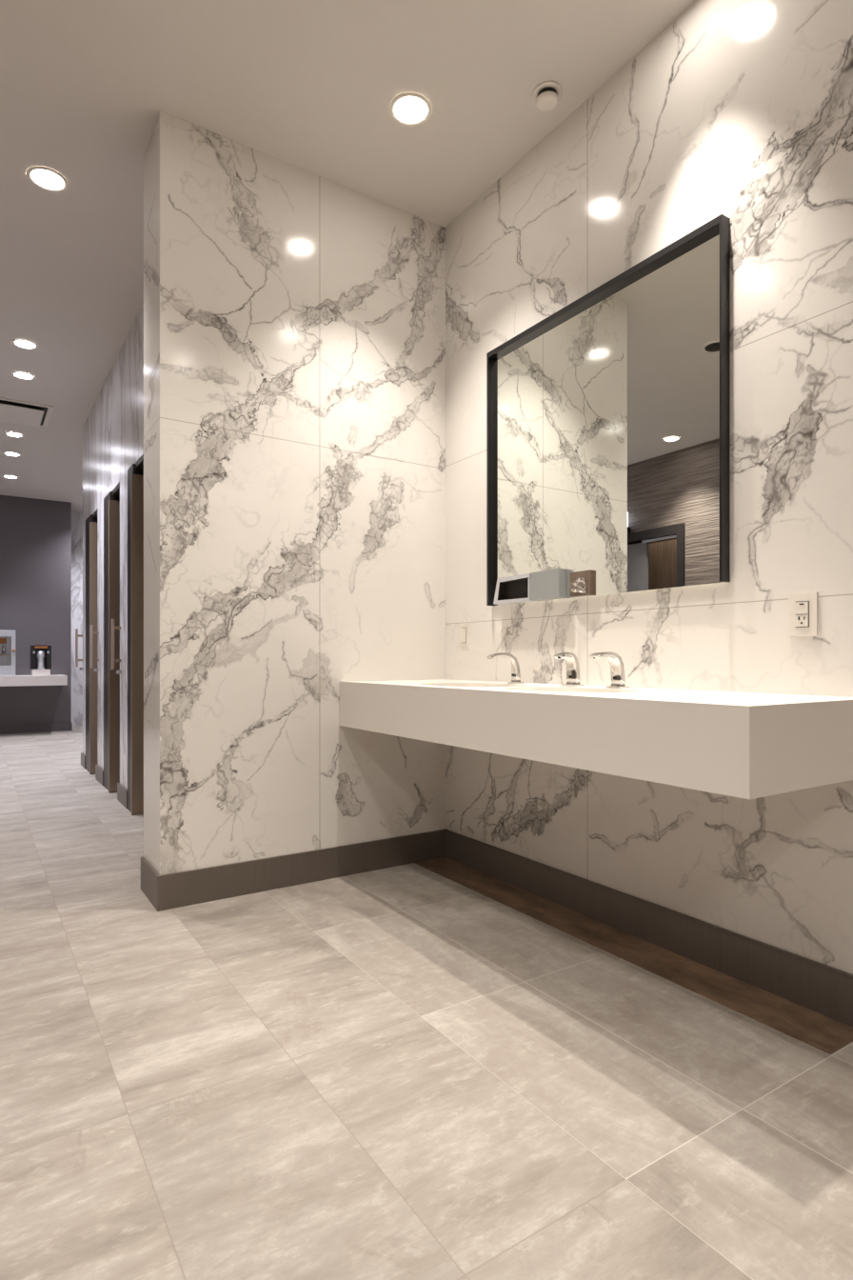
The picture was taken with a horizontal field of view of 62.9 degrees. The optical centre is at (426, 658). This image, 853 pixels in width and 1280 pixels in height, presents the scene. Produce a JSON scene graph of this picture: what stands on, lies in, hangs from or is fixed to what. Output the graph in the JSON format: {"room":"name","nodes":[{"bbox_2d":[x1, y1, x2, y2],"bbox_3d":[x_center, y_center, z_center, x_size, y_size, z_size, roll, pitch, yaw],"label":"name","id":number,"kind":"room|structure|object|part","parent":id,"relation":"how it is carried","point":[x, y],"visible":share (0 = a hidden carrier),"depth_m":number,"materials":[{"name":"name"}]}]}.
{"room":"public restroom","nodes":[
{"label":"public restroom","id":0,"kind":"room"},
{"bbox_2d":[0,494,71,725],"bbox_3d":[-6.168,-0.570,8.534,3.240,3.060,0.150,0,0,-33],"label":"wall","id":1,"kind":"structure","parent":0,"point":[35,534],"depth_m":9.14,"materials":[{"name":"grey paint"}]},
{"bbox_2d":[0,674,67,686],"bbox_3d":[-5.685,0.272,8.491,2.300,0.126,0.450,0,0,-33],"label":"wall shelf","id":2,"kind":"object","parent":1,"relation":"attached to","point":[61,679],"visible":1,"depth_m":8.74,"materials":[{"name":"white stone"}]},
{"bbox_2d":[0,629,15,676],"bbox_3d":[-5.331,-0.076,8.653,0.390,0.570,0.266,0,0,-33],"label":"machine","id":3,"kind":"object","parent":2,"relation":"on","point":[7,636],"visible":1,"depth_m":8.66,"materials":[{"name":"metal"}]},
{"bbox_2d":[1,644,5,654],"bbox_3d":[-5.248,-0.121,8.663,0.044,0.120,0.044,0,0,-33],"label":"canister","id":4,"kind":"object","parent":3,"relation":"on","point":[3,646],"depth_m":8.65,"materials":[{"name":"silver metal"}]},
{"bbox_2d":[29,644,51,675],"bbox_3d":[-4.930,0.017,8.907,0.230,0.385,0.200,0,0,-33],"label":"machine","id":5,"kind":"object","parent":2,"relation":"on","point":[40,655],"visible":0.99,"depth_m":8.85,"materials":[{"name":"plastic"}]},
{"bbox_2d":[0,722,72,734],"bbox_3d":[-6.114,0.905,8.471,3.240,0.110,0.015,0,0,-33],"label":"baseboard","id":6,"kind":"structure","parent":1,"relation":"attached to","point":[52,727],"depth_m":9.12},
{"bbox_2d":[71,511,82,726],"bbox_3d":[-4.475,-0.570,10.387,2.400,3.060,0.100,0,0,-33],"label":"wall","id":7,"kind":"structure","parent":0,"point":[76,517],"depth_m":9.98,"materials":[{"name":"stone"}]},
{"bbox_2d":[82,302,143,788],"bbox_3d":[-2.010,-0.570,4.723,0.100,3.060,3.919,0,0,-33],"label":"wall","id":8,"kind":"structure","parent":0,"point":[113,428],"depth_m":4.89,"materials":[{"name":"stone"}]},
{"bbox_2d":[75,628,83,670],"bbox_3d":[-3.131,-0.085,6.291,0.062,0.370,0.032,0,0,-33],"label":"door handle","id":9,"kind":"object","parent":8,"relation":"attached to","point":[77,635],"visible":1,"depth_m":6.27,"materials":[{"name":"metal"}]},
{"bbox_2d":[85,509,99,774],"bbox_3d":[-2.557,-0.125,5.978,0.682,2.170,0.680,0,0,-33],"label":"door","id":10,"kind":"structure","parent":8,"relation":"in","point":[91,521],"depth_m":5.82,"materials":[{"name":"brown wood"}]},
{"bbox_3d":[-2.639,-0.085,5.537,0.062,0.370,0.032,0,0,-33],"label":"door handle","id":11,"kind":"part","parent":10,"relation":"part of","materials":[{"name":"metal"}]},
{"bbox_2d":[80,752,127,808],"bbox_3d":[-2.062,0.902,4.696,0.015,0.115,3.908,0,0,-33],"label":"baseboard","id":12,"kind":"structure","parent":8,"relation":"attached to","point":[122,791],"depth_m":5.26,"materials":[{"name":"grey tile"}]},
{"bbox_2d":[103,482,120,792],"bbox_3d":[-2.010,-0.125,5.141,0.682,2.170,0.680,0,0,-33],"label":"door","id":13,"kind":"structure","parent":8,"relation":"in","point":[111,501],"depth_m":5.02,"materials":[{"name":"brown wood"}]},
{"bbox_3d":[-2.092,-0.085,4.700,0.062,0.370,0.032,0,0,-33],"label":"door handle","id":14,"kind":"part","parent":13,"relation":"part of","materials":[{"name":"metal"}]},
{"bbox_2d":[127,454,143,814],"bbox_3d":[-1.482,-0.125,4.369,0.642,2.170,0.650,0,0,-33],"label":"door","id":15,"kind":"structure","parent":8,"relation":"in","point":[135,472],"depth_m":4.31,"materials":[{"name":"wood"}]},
{"bbox_2d":[143,110,445,875],"bbox_3d":[-0.546,-0.570,3.159,1.330,3.060,0.300,0,0,-33],"label":"wall","id":16,"kind":"structure","parent":0,"point":[294,317],"depth_m":2.94,"materials":[{"name":"white stone"}]},
{"bbox_2d":[140,829,444,911],"bbox_3d":[-0.553,0.893,3.147,1.330,0.133,0.312,0,0,-33],"label":"baseboard","id":17,"kind":"structure","parent":16,"relation":"attached to","point":[188,888],"depth_m":2.93,"materials":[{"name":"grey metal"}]},
{"bbox_2d":[0,0,696,512],"bbox_3d":[-1.074,-2.140,3.172,7.000,0.080,16.100,0,0,-33],"label":"ceiling","id":18,"kind":"structure","parent":0,"point":[310,86],"depth_m":2.65,"materials":[{"name":"paint"}]},
{"bbox_2d":[2,475,18,479],"bbox_3d":[-4.791,-2.096,8.030,0.151,0.006,0.151,0,0,-33],"label":"recessed light","id":19,"kind":"object","parent":18,"relation":"in","point":[6,476],"visible":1,"depth_m":8.01,"materials":[{"name":"white plastic"}]},
{"bbox_2d":[3,451,20,456],"bbox_3d":[-4.239,-2.096,7.137,0.151,0.006,0.151,0,0,-33],"label":"recessed light","id":20,"kind":"object","parent":18,"relation":"in","point":[10,453],"visible":1,"depth_m":7.12,"materials":[{"name":"white plastic"}]},
{"bbox_2d":[4,431,23,437],"bbox_3d":[-3.852,-2.096,6.518,0.151,0.006,0.151,0,0,-33],"label":"recessed light","id":21,"kind":"object","parent":18,"relation":"in","point":[10,433],"visible":1,"depth_m":6.51,"materials":[{"name":"white plastic"}]},
{"bbox_2d":[11,371,35,379],"bbox_3d":[-2.984,-2.096,5.162,0.151,0.006,0.151,0,0,-33],"label":"recessed light","id":22,"kind":"object","parent":18,"relation":"in","point":[24,375],"visible":1,"depth_m":5.16,"materials":[{"name":"white plastic"}]},
{"bbox_2d":[11,339,38,349],"bbox_3d":[-2.676,-2.096,4.646,0.151,0.006,0.151,0,0,-33],"label":"recessed light","id":23,"kind":"object","parent":18,"relation":"in","point":[22,343],"visible":1,"depth_m":4.64,"materials":[{"name":"white plastic"}]},
{"bbox_2d":[0,397,53,427],"bbox_3d":[-3.513,-2.079,5.879,0.600,0.042,0.600,0,0,-33],"label":"ceiling vent","id":24,"kind":"object","parent":18,"relation":"in","point":[11,410],"visible":1,"depth_m":5.86,"materials":[{"name":"white plastic"}]},
{"bbox_3d":[-3.513,-2.063,5.879,0.470,0.010,0.470,0,0,-33],"label":"floating panel","id":25,"kind":"part","parent":24,"relation":"part of","materials":[{"name":"white plastic"}]},
{"bbox_2d":[26,165,68,192],"bbox_3d":[-1.657,-2.096,3.051,0.161,0.006,0.161,0,0,-33],"label":"recessed light","id":26,"kind":"object","parent":18,"relation":"in","point":[46,180],"visible":1,"depth_m":3.05,"materials":[{"name":"white plastic"}]},
{"bbox_2d":[389,92,431,126],"bbox_3d":[-0.061,-2.096,2.663,0.161,0.006,0.161,0,0,-33],"label":"recessed light","id":27,"kind":"object","parent":18,"relation":"in","point":[410,110],"visible":1,"depth_m":2.66,"materials":[{"name":"white plastic"}]},
{"bbox_2d":[532,80,562,111],"bbox_3d":[0.449,-2.079,2.589,0.110,0.039,0.110,0,0,-33],"label":"smoke detector","id":28,"kind":"object","parent":18,"relation":"attached to","point":[547,95],"visible":1,"depth_m":2.57,"materials":[{"name":"white plastic"}]},
{"bbox_2d":[0,725,852,1279],"bbox_3d":[-1.074,0.989,3.172,7.000,0.061,16.100,0,0,-33],"label":"floor","id":29,"kind":"structure","parent":0,"point":[408,1071],"depth_m":1.57,"materials":[{"name":"tile"}]},
{"bbox_2d":[445,0,852,974],"bbox_3d":[0.949,-0.570,2.224,0.150,3.060,3.500,0,0,-33],"label":"wall","id":30,"kind":"structure","parent":0,"point":[741,110],"depth_m":2.17,"materials":[{"name":"white stone"}]},
{"bbox_2d":[460,622,468,646],"bbox_3d":[0.175,-0.112,3.263,0.008,0.110,0.062,0,0,-33],"label":"light switch","id":31,"kind":"object","parent":30,"relation":"attached to","point":[464,628],"visible":1,"depth_m":3.25,"materials":[{"name":"white plastic"}]},
{"bbox_2d":[340,679,852,799],"bbox_3d":[0.385,0.197,2.429,0.569,0.195,1.939,0,0,-33],"label":"countertop","id":32,"kind":"structure","parent":30,"relation":"attached to","point":[742,745],"depth_m":1.75,"materials":[{"name":"white stone"}]},
{"bbox_2d":[448,685,490,686],"bbox_3d":[0.179,0.181,2.689,0.327,0.140,0.467,0,0,-33],"label":"sink basin","id":33,"kind":"object","parent":32,"relation":"in","point":[449,686],"depth_m":2.91,"materials":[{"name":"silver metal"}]},
{"bbox_2d":[486,652,524,683],"bbox_3d":[0.313,0.037,2.783,0.162,0.124,0.046,0,0,-33],"label":"faucet","id":34,"kind":"object","parent":32,"relation":"on","point":[514,664],"visible":1,"depth_m":2.79,"materials":[{"name":"silver metal"}]},
{"bbox_3d":[0.360,0.096,2.814,0.048,0.006,0.046,0,0,-33],"label":"plate","id":35,"kind":"part","parent":34,"relation":"part of","materials":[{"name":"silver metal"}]},
{"bbox_2d":[554,652,584,686],"bbox_3d":[0.515,0.037,2.532,0.098,0.124,0.064,0,0,-33],"label":"faucet","id":36,"kind":"object","parent":32,"relation":"on","point":[571,660],"visible":1,"depth_m":2.52,"materials":[{"name":"silver metal"}]},
{"bbox_3d":[0.536,0.096,2.546,0.048,0.006,0.064,0,0,-33],"label":"plate","id":37,"kind":"part","parent":36,"relation":"part of","materials":[{"name":"silver metal"}]},
{"bbox_2d":[531,690,612,693],"bbox_3d":[0.458,0.181,2.262,0.327,0.140,0.467,0,0,-33],"label":"sink basin","id":38,"kind":"object","parent":32,"relation":"in","point":[559,691],"depth_m":2.41,"materials":[{"name":"white ceramic"}]},
{"bbox_2d":[588,651,629,688],"bbox_3d":[0.611,0.037,2.344,0.142,0.124,0.060,0,0,-33],"label":"faucet","id":39,"kind":"object","parent":32,"relation":"on","point":[617,670],"visible":1,"depth_m":2.35,"materials":[{"name":"silver metal"}]},
{"bbox_3d":[0.650,0.096,2.370,0.048,0.006,0.060,0,0,-33],"label":"plate","id":40,"kind":"part","parent":39,"relation":"part of","materials":[{"name":"silver metal"}]},
{"bbox_2d":[486,214,730,605],"bbox_3d":[0.594,-0.788,2.593,0.040,1.108,1.145,0,0,-33],"label":"wall mirror","id":41,"kind":"object","parent":30,"relation":"attached to","point":[609,415],"visible":1,"depth_m":2.45,"materials":[{"name":"black mirror"}]},
{"bbox_2d":[493,568,565,604],"bbox_3d":[0.412,-0.291,2.847,0.038,0.111,0.400,0,0,-33],"label":"dispenser","id":42,"kind":"object","parent":41,"relation":"attached to","point":[550,584],"visible":1,"depth_m":2.81,"materials":[{"name":"metal"}]},
{"bbox_3d":[0.476,-0.291,2.751,0.036,0.111,0.170,0,0,-33],"label":"panel","id":43,"kind":"part","parent":42,"relation":"part of","materials":[{"name":"white plastic"}]},
{"bbox_2d":[569,569,593,597],"bbox_3d":[0.574,-0.282,2.609,0.028,0.092,0.103,0,0,-33],"label":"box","id":44,"kind":"object","parent":41,"relation":"attached to","point":[581,583],"visible":1,"depth_m":2.60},
{"bbox_2d":[444,828,852,1026],"bbox_3d":[0.963,0.893,2.054,0.012,0.133,3.200,0,0,-33],"label":"baseboard","id":45,"kind":"structure","parent":30,"relation":"attached to","point":[820,988],"depth_m":2.26,"materials":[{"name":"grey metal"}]},
{"bbox_2d":[788,592,818,636],"bbox_3d":[1.043,-0.124,1.933,0.011,0.117,0.079,0,0,-33],"label":"wall outlet","id":46,"kind":"object","parent":30,"relation":"attached to","point":[803,608],"visible":1,"depth_m":1.93,"materials":[{"name":"white plastic"}]}
]}

